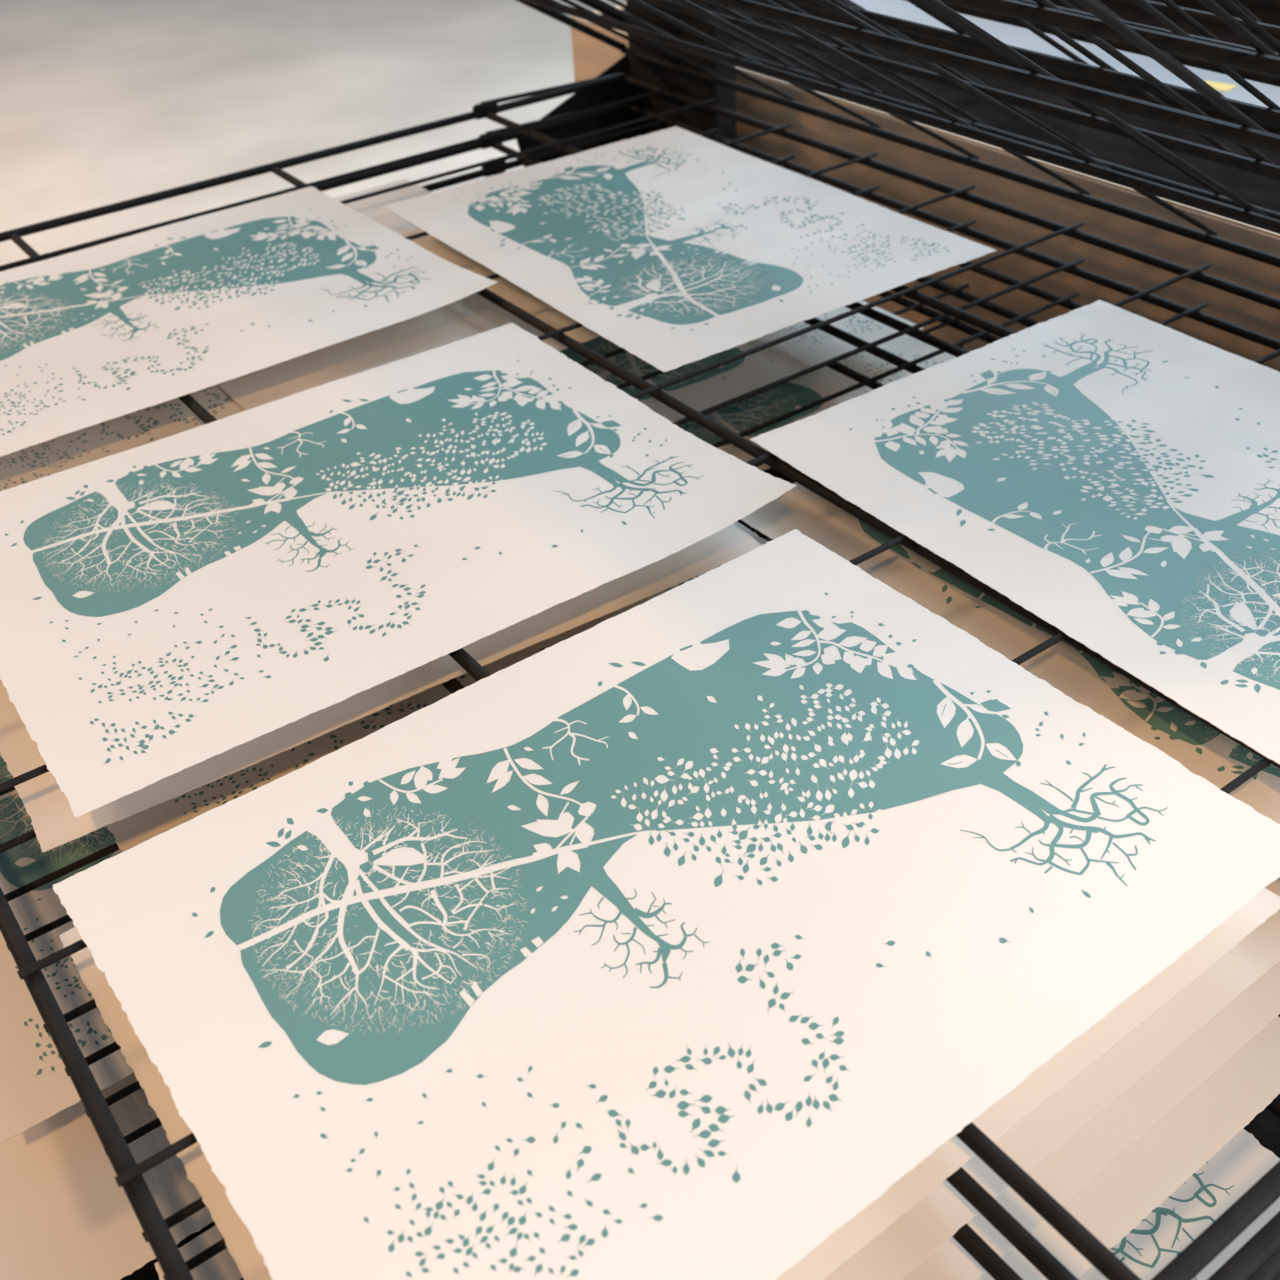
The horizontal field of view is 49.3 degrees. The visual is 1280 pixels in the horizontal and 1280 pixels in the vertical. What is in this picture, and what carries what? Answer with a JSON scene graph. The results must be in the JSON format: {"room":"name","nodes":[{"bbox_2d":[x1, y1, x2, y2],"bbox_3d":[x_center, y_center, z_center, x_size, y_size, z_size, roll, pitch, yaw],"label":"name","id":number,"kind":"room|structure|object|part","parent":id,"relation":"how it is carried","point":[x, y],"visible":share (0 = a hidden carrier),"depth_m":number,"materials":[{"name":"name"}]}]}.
{"room":"print shop","nodes":[
{"label":"print shop","id":0,"kind":"room"},
{"bbox_2d":[0,0,626,265],"bbox_3d":[-0.400,-1.437,4.370,12.000,0.050,14.000,-26,43,-26],"label":"floor","id":1,"kind":"structure","parent":0,"point":[103,102],"depth_m":5.21,"materials":[{"name":"concrete"}]},
{"bbox_2d":[120,0,1279,1279],"bbox_3d":[-0.058,-0.038,1.438,1.488,1.250,1.780,-26,43,-26],"label":"frame","id":2,"kind":"object","parent":1,"relation":"on","point":[1265,1127],"visible":0.02,"depth_m":2.12,"materials":[{"name":"brown wood"}]},
{"bbox_2d":[104,290,999,1155],"bbox_3d":[-0.022,-0.094,1.423,1.316,0.021,1.755,-26,43,-26],"label":"wire shelf","id":3,"kind":"object","parent":2,"relation":"attached to","point":[954,323],"visible":0.08,"depth_m":1.79,"materials":[{"name":"black metal"}]},
{"bbox_2d":[0,752,134,1142],"bbox_3d":[-0.295,0.101,1.179,0.603,0.002,0.456,-25,42,-26],"label":"art print","id":4,"kind":"object","parent":3,"relation":"on","point":[36,1085],"visible":0.12,"depth_m":0.99,"materials":[{"name":"white paper"}]},
{"bbox_2d":[678,335,956,471],"bbox_3d":[0.076,-0.380,1.778,0.455,0.002,0.602,-25,42,-26],"label":"art print","id":5,"kind":"object","parent":3,"relation":"on","point":[764,406],"visible":0.16,"depth_m":1.65,"materials":[{"name":"white paper"}]},
{"bbox_2d":[975,1016,1279,1279],"bbox_3d":[0.069,0.280,0.916,0.603,0.002,0.455,-26,43,-27],"label":"art print","id":6,"kind":"object","parent":3,"relation":"on","point":[1137,1180],"visible":0.02,"depth_m":0.85,"materials":[{"name":"white paper"}]},
{"bbox_3d":[-0.085,-0.742,2.264,0.248,0.390,0.004,-26,43,-26],"label":"plate","id":7,"kind":"part","parent":2,"relation":"part of","materials":[{"name":"black metal"}]},
{"bbox_2d":[0,72,1279,1279],"bbox_3d":[-0.035,-0.230,1.325,1.316,0.021,1.755,-26,43,-26],"label":"wire shelf","id":8,"kind":"object","parent":2,"relation":"attached to","point":[1200,1252],"visible":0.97,"depth_m":1.27,"materials":[{"name":"black metal"}]},
{"bbox_2d":[0,186,497,456],"bbox_3d":[-0.531,-0.372,1.534,0.603,0.009,0.456,-27,43,-27],"label":"art print","id":9,"kind":"object","parent":8,"relation":"on","point":[92,336],"visible":1,"depth_m":1.53,"materials":[{"name":"white paper"}]},
{"bbox_3d":[-0.546,-0.630,1.894,1.296,0.011,0.011,-26,43,-26],"label":"rail","id":10,"kind":"part","parent":8,"relation":"part of","materials":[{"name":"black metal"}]},
{"bbox_2d":[0,322,796,817],"bbox_3d":[-0.247,-0.114,1.169,0.603,0.015,0.455,-25,42,-26],"label":"art print","id":11,"kind":"object","parent":8,"relation":"on","point":[169,605],"visible":1,"depth_m":1.13,"materials":[{"name":"white paper"}]},
{"bbox_3d":[-0.135,-0.841,2.130,0.250,0.016,0.007,-26,43,-26],"label":"hinge arm","id":12,"kind":"part","parent":8,"relation":"part of","materials":[{"name":"black metal"}]},
{"bbox_2d":[52,528,1279,1279],"bbox_3d":[0.021,0.135,0.831,0.603,0.002,0.455,-26,43,-27],"label":"art print","id":13,"kind":"object","parent":8,"relation":"on","point":[665,941],"visible":1,"depth_m":0.79,"materials":[{"name":"white paper"}]},
{"bbox_2d":[383,126,996,372],"bbox_3d":[0.036,-0.487,1.645,0.456,0.002,0.603,-25,42,-26],"label":"art print","id":14,"kind":"object","parent":8,"relation":"on","point":[676,246],"visible":1,"depth_m":1.60,"materials":[{"name":"white paper"}]},
{"bbox_2d":[455,144,951,330],"bbox_3d":[0.032,-0.483,1.640,0.384,0.002,0.552,-27,43,-27],"label":"artwork","id":15,"kind":"object","parent":14,"relation":"on","point":[635,237],"depth_m":1.61,"materials":[{"name":"teal"}]},
{"bbox_2d":[749,299,1279,764],"bbox_3d":[0.454,-0.119,1.130,0.456,0.002,0.603,-25,42,-25],"label":"art print","id":16,"kind":"object","parent":8,"relation":"on","point":[1111,472],"visible":1,"depth_m":1.15,"materials":[{"name":"white paper"}]},
{"bbox_2d":[848,332,1279,692],"bbox_3d":[0.450,-0.116,1.125,0.384,0.002,0.552,-27,43,-27],"label":"artwork","id":17,"kind":"object","parent":16,"relation":"on","point":[1130,482],"depth_m":1.15,"materials":[{"name":"teal"}]},
{"bbox_3d":[0.472,0.176,0.757,1.296,0.011,0.011,-26,43,-26],"label":"rail","id":18,"kind":"part","parent":8,"relation":"part of","materials":[{"name":"black metal"}]},
{"bbox_2d":[0,101,1279,1279],"bbox_3d":[-0.029,-0.194,1.347,1.316,0.021,1.755,-26,43,-26],"label":"wire shelf","id":19,"kind":"object","parent":2,"relation":"attached to","point":[1255,1252],"visible":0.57,"depth_m":1.51,"materials":[{"name":"black metal"}]},
{"bbox_2d":[0,384,245,491],"bbox_3d":[-0.509,-0.320,1.540,0.603,0.002,0.456,-27,43,-27],"label":"art print","id":20,"kind":"object","parent":19,"relation":"on","point":[148,425],"visible":0.14,"depth_m":1.39,"materials":[{"name":"white paper"}]},
{"bbox_3d":[-0.540,-0.593,1.915,1.296,0.011,0.011,-26,43,-26],"label":"rail","id":21,"kind":"part","parent":19,"relation":"part of","materials":[{"name":"black metal"}]},
{"bbox_2d":[0,523,762,852],"bbox_3d":[-0.270,-0.079,1.205,0.602,0.002,0.455,-24,42,-24],"label":"art print","id":22,"kind":"object","parent":19,"relation":"on","point":[54,823],"visible":0.04,"depth_m":1.03,"materials":[{"name":"white paper"}]},
{"bbox_2d":[216,178,599,410],"bbox_3d":[-0.333,-0.413,1.643,0.456,0.002,0.603,-26,43,-26],"label":"paper sheet","id":23,"kind":"object","parent":19,"relation":"on","point":[472,315],"visible":0.2,"depth_m":1.54,"materials":[{"name":"white paper"}]},
{"bbox_3d":[-0.129,-0.804,2.151,0.250,0.016,0.007,-26,43,-26],"label":"hinge arm","id":24,"kind":"part","parent":19,"relation":"part of","materials":[{"name":"black metal"}]},
{"bbox_2d":[59,888,1279,1279],"bbox_3d":[0.015,0.171,0.854,0.603,0.002,0.456,-26,43,-27],"label":"art print","id":25,"kind":"object","parent":19,"relation":"on","point":[901,1196],"visible":0.07,"depth_m":0.75,"materials":[{"name":"white paper"}]},
{"bbox_2d":[740,481,1279,823],"bbox_3d":[0.440,-0.062,1.125,0.455,0.002,0.602,-26,43,-27],"label":"art print","id":26,"kind":"object","parent":19,"relation":"on","point":[1208,754],"visible":0.03,"depth_m":1.05,"materials":[{"name":"white paper"}]},
{"bbox_2d":[858,519,1279,779],"bbox_3d":[0.436,-0.059,1.121,0.384,0.002,0.552,-28,44,-29],"label":"artwork","id":27,"kind":"object","parent":26,"relation":"on","point":[1205,752],"depth_m":1.03,"materials":[{"name":"teal"}]},
{"bbox_3d":[0.478,0.212,0.778,1.296,0.011,0.011,-26,43,-26],"label":"rail","id":28,"kind":"part","parent":19,"relation":"part of","materials":[{"name":"black metal"}]},
{"bbox_2d":[0,276,1279,1279],"bbox_3d":[-0.025,-0.127,1.397,1.316,0.021,1.755,-26,43,-26],"label":"wire shelf","id":29,"kind":"object","parent":2,"relation":"attached to","point":[948,290],"visible":0.06,"depth_m":1.63,"materials":[{"name":"black metal"}]},
{"bbox_2d":[559,300,923,422],"bbox_3d":[-0.015,-0.432,1.786,0.456,0.002,0.603,-25,42,-26],"label":"art print","id":30,"kind":"object","parent":29,"relation":"on","point":[712,388],"visible":0.25,"depth_m":1.64,"materials":[{"name":"white paper"}]},
{"bbox_2d":[559,312,882,401],"bbox_3d":[-0.019,-0.429,1.781,0.384,0.002,0.552,-27,43,-27],"label":"artwork","id":31,"kind":"object","parent":30,"relation":"on","point":[809,348],"depth_m":1.64,"materials":[{"name":"teal"}]},
{"bbox_2d":[901,960,1279,1279],"bbox_3d":[0.117,0.204,0.942,0.603,0.002,0.456,-26,43,-27],"label":"art print","id":32,"kind":"object","parent":29,"relation":"on","point":[1127,1116],"visible":0.02,"depth_m":0.82,"materials":[{"name":"white paper"}]},
{"bbox_3d":[0.482,0.279,0.829,1.296,0.011,0.011,-26,43,-26],"label":"rail","id":33,"kind":"part","parent":29,"relation":"part of","materials":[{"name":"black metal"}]},
{"bbox_2d":[4,128,1279,1279],"bbox_3d":[-0.026,-0.161,1.372,1.316,0.021,1.755,-26,43,-26],"label":"wire shelf","id":34,"kind":"object","parent":2,"relation":"attached to","point":[965,1236],"visible":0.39,"depth_m":1.47,"materials":[{"name":"black metal"}]},
{"bbox_2d":[106,521,767,851],"bbox_3d":[-0.197,-0.028,1.201,0.603,0.002,0.456,-25,42,-26],"label":"art print","id":35,"kind":"object","parent":34,"relation":"on","point":[129,832],"visible":0.02,"depth_m":1.05,"materials":[{"name":"white paper"}]},
{"bbox_2d":[174,566,719,815],"bbox_3d":[-0.203,-0.030,1.204,0.552,0.002,0.384,-27,43,-28],"label":"artwork","id":36,"kind":"object","parent":35,"relation":"on","point":[200,800],"depth_m":1.06,"materials":[{"name":"teal"}]},
{"bbox_3d":[-0.538,-0.560,1.940,1.296,0.011,0.011,-26,43,-26],"label":"rail","id":37,"kind":"part","parent":34,"relation":"part of","materials":[{"name":"black metal"}]},
{"bbox_3d":[-0.127,-0.771,2.176,0.250,0.016,0.007,-26,43,-26],"label":"hinge arm","id":38,"kind":"part","parent":34,"relation":"part of","materials":[{"name":"black metal"}]},
{"bbox_2d":[823,877,1279,1279],"bbox_3d":[0.069,0.185,0.900,0.603,0.002,0.455,-26,43,-27],"label":"art print","id":39,"kind":"object","parent":34,"relation":"on","point":[920,1231],"visible":0.02,"depth_m":0.79,"materials":[{"name":"white paper"}]},
{"bbox_3d":[0.480,0.245,0.803,1.296,0.011,0.011,-26,43,-26],"label":"rail","id":40,"kind":"part","parent":34,"relation":"part of","materials":[{"name":"black metal"}]},
{"bbox_2d":[176,461,1279,1247],"bbox_3d":[-0.016,0.006,1.499,1.316,0.021,1.755,-26,43,-26],"label":"wire shelf","id":41,"kind":"object","parent":2,"relation":"attached to","point":[1274,1107],"visible":0.02,"depth_m":1.02,"materials":[{"name":"black metal"}]},
{"bbox_2d":[515,0,1279,267],"bbox_3d":[0.020,-0.554,1.145,1.145,0.666,1.755,-26,43,-26],"label":"wire shelf","id":42,"kind":"object","parent":2,"relation":"attached to","point":[1252,135],"visible":1,"depth_m":1.28,"materials":[{"name":"black metal"}]},
{"bbox_3d":[-0.493,-0.955,1.712,1.296,0.011,0.011,5,25,-44],"label":"rail","id":43,"kind":"part","parent":42,"relation":"part of","materials":[{"name":"black metal"}]},
{"bbox_2d":[576,0,1279,219],"bbox_3d":[0.018,-0.588,1.119,1.145,0.666,1.755,-26,43,-26],"label":"wire shelf","id":44,"kind":"object","parent":2,"relation":"attached to","point":[1267,62],"visible":0.75,"depth_m":1.27,"materials":[{"name":"black metal"}]},
{"bbox_3d":[-0.495,-0.988,1.686,1.296,0.011,0.011,5,25,-44],"label":"rail","id":45,"kind":"part","parent":44,"relation":"part of","materials":[{"name":"black metal"}]},
{"bbox_2d":[671,0,1279,153],"bbox_3d":[0.016,-0.621,1.094,1.145,0.666,1.755,-26,43,-26],"label":"wire shelf","id":46,"kind":"object","parent":2,"relation":"attached to","point":[1105,72],"visible":0.31,"depth_m":1.25,"materials":[{"name":"black metal"}]},
{"bbox_2d":[756,0,1279,134],"bbox_3d":[0.013,-0.654,1.068,1.145,0.666,1.755,-26,43,-26],"label":"wire shelf","id":47,"kind":"object","parent":2,"relation":"attached to","point":[1275,128],"visible":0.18,"depth_m":1.43,"materials":[{"name":"black metal"}]},
{"bbox_2d":[904,0,1279,87],"bbox_3d":[0.011,-0.688,1.043,1.145,0.666,1.755,-26,43,-26],"label":"wire shelf","id":48,"kind":"object","parent":2,"relation":"attached to","point":[1271,80],"visible":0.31,"depth_m":1.40,"materials":[{"name":"black metal"}]},
{"bbox_2d":[1097,0,1279,38],"bbox_3d":[0.009,-0.721,1.017,1.145,0.666,1.755,-26,43,-26],"label":"wire shelf","id":49,"kind":"object","parent":2,"relation":"attached to","point":[1200,16],"visible":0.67,"depth_m":1.37,"materials":[{"name":"black metal"}]},
{"bbox_3d":[0.457,0.379,1.051,1.248,0.030,0.040,-26,43,-26],"label":"support rail","id":50,"kind":"part","parent":2,"relation":"part of","materials":[{"name":"black metal"}]},
{"bbox_3d":[-0.020,-0.061,1.448,1.316,0.021,1.755,-26,43,-26],"label":"wire shelf","id":51,"kind":"object","parent":2,"relation":"attached to","visible":0},
{"bbox_2d":[0,1072,214,1279],"bbox_3d":[-0.587,0.299,1.013,0.456,0.002,0.603,-26,43,-26],"label":"paper sheet","id":52,"kind":"object","parent":51,"relation":"on","point":[65,1214],"visible":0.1,"depth_m":0.91,"materials":[{"name":"white paper"}]},
{"bbox_2d":[154,1128,1279,1279],"bbox_3d":[0.073,0.376,0.858,0.603,0.002,0.456,-26,43,-27],"label":"art print","id":53,"kind":"object","parent":51,"relation":"on","point":[1180,1219],"visible":0.02,"depth_m":0.86,"materials":[{"name":"white paper"}]},
{"bbox_2d":[1110,1161,1233,1279],"bbox_3d":[0.067,0.374,0.861,0.552,0.002,0.384,-28,44,-29],"label":"artwork","id":54,"kind":"object","parent":53,"relation":"on","point":[1199,1201],"depth_m":0.86,"materials":[{"name":"teal"}]},
{"bbox_2d":[570,0,1279,371],"bbox_3d":[1.310,-0.314,1.525,0.915,1.450,3.585,-26,43,-26],"label":"bench","id":55,"kind":"object","parent":1,"relation":"on","point":[592,56],"depth_m":1.84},
{"bbox_3d":[0.805,-0.736,1.893,0.170,0.002,1.800,-26,43,-26],"label":"paper strip","id":56,"kind":"part","parent":55,"relation":"part of","materials":[{"name":"white paper"}]},
{"bbox_2d":[1204,80,1236,91],"bbox_3d":[0.799,-0.768,1.933,0.044,0.001,0.032,27,47,34],"label":"sticky note","id":57,"kind":"object","parent":55,"relation":"on","point":[1220,86],"visible":0.71,"depth_m":1.93,"materials":[{"name":"yellow paper"}]}
]}

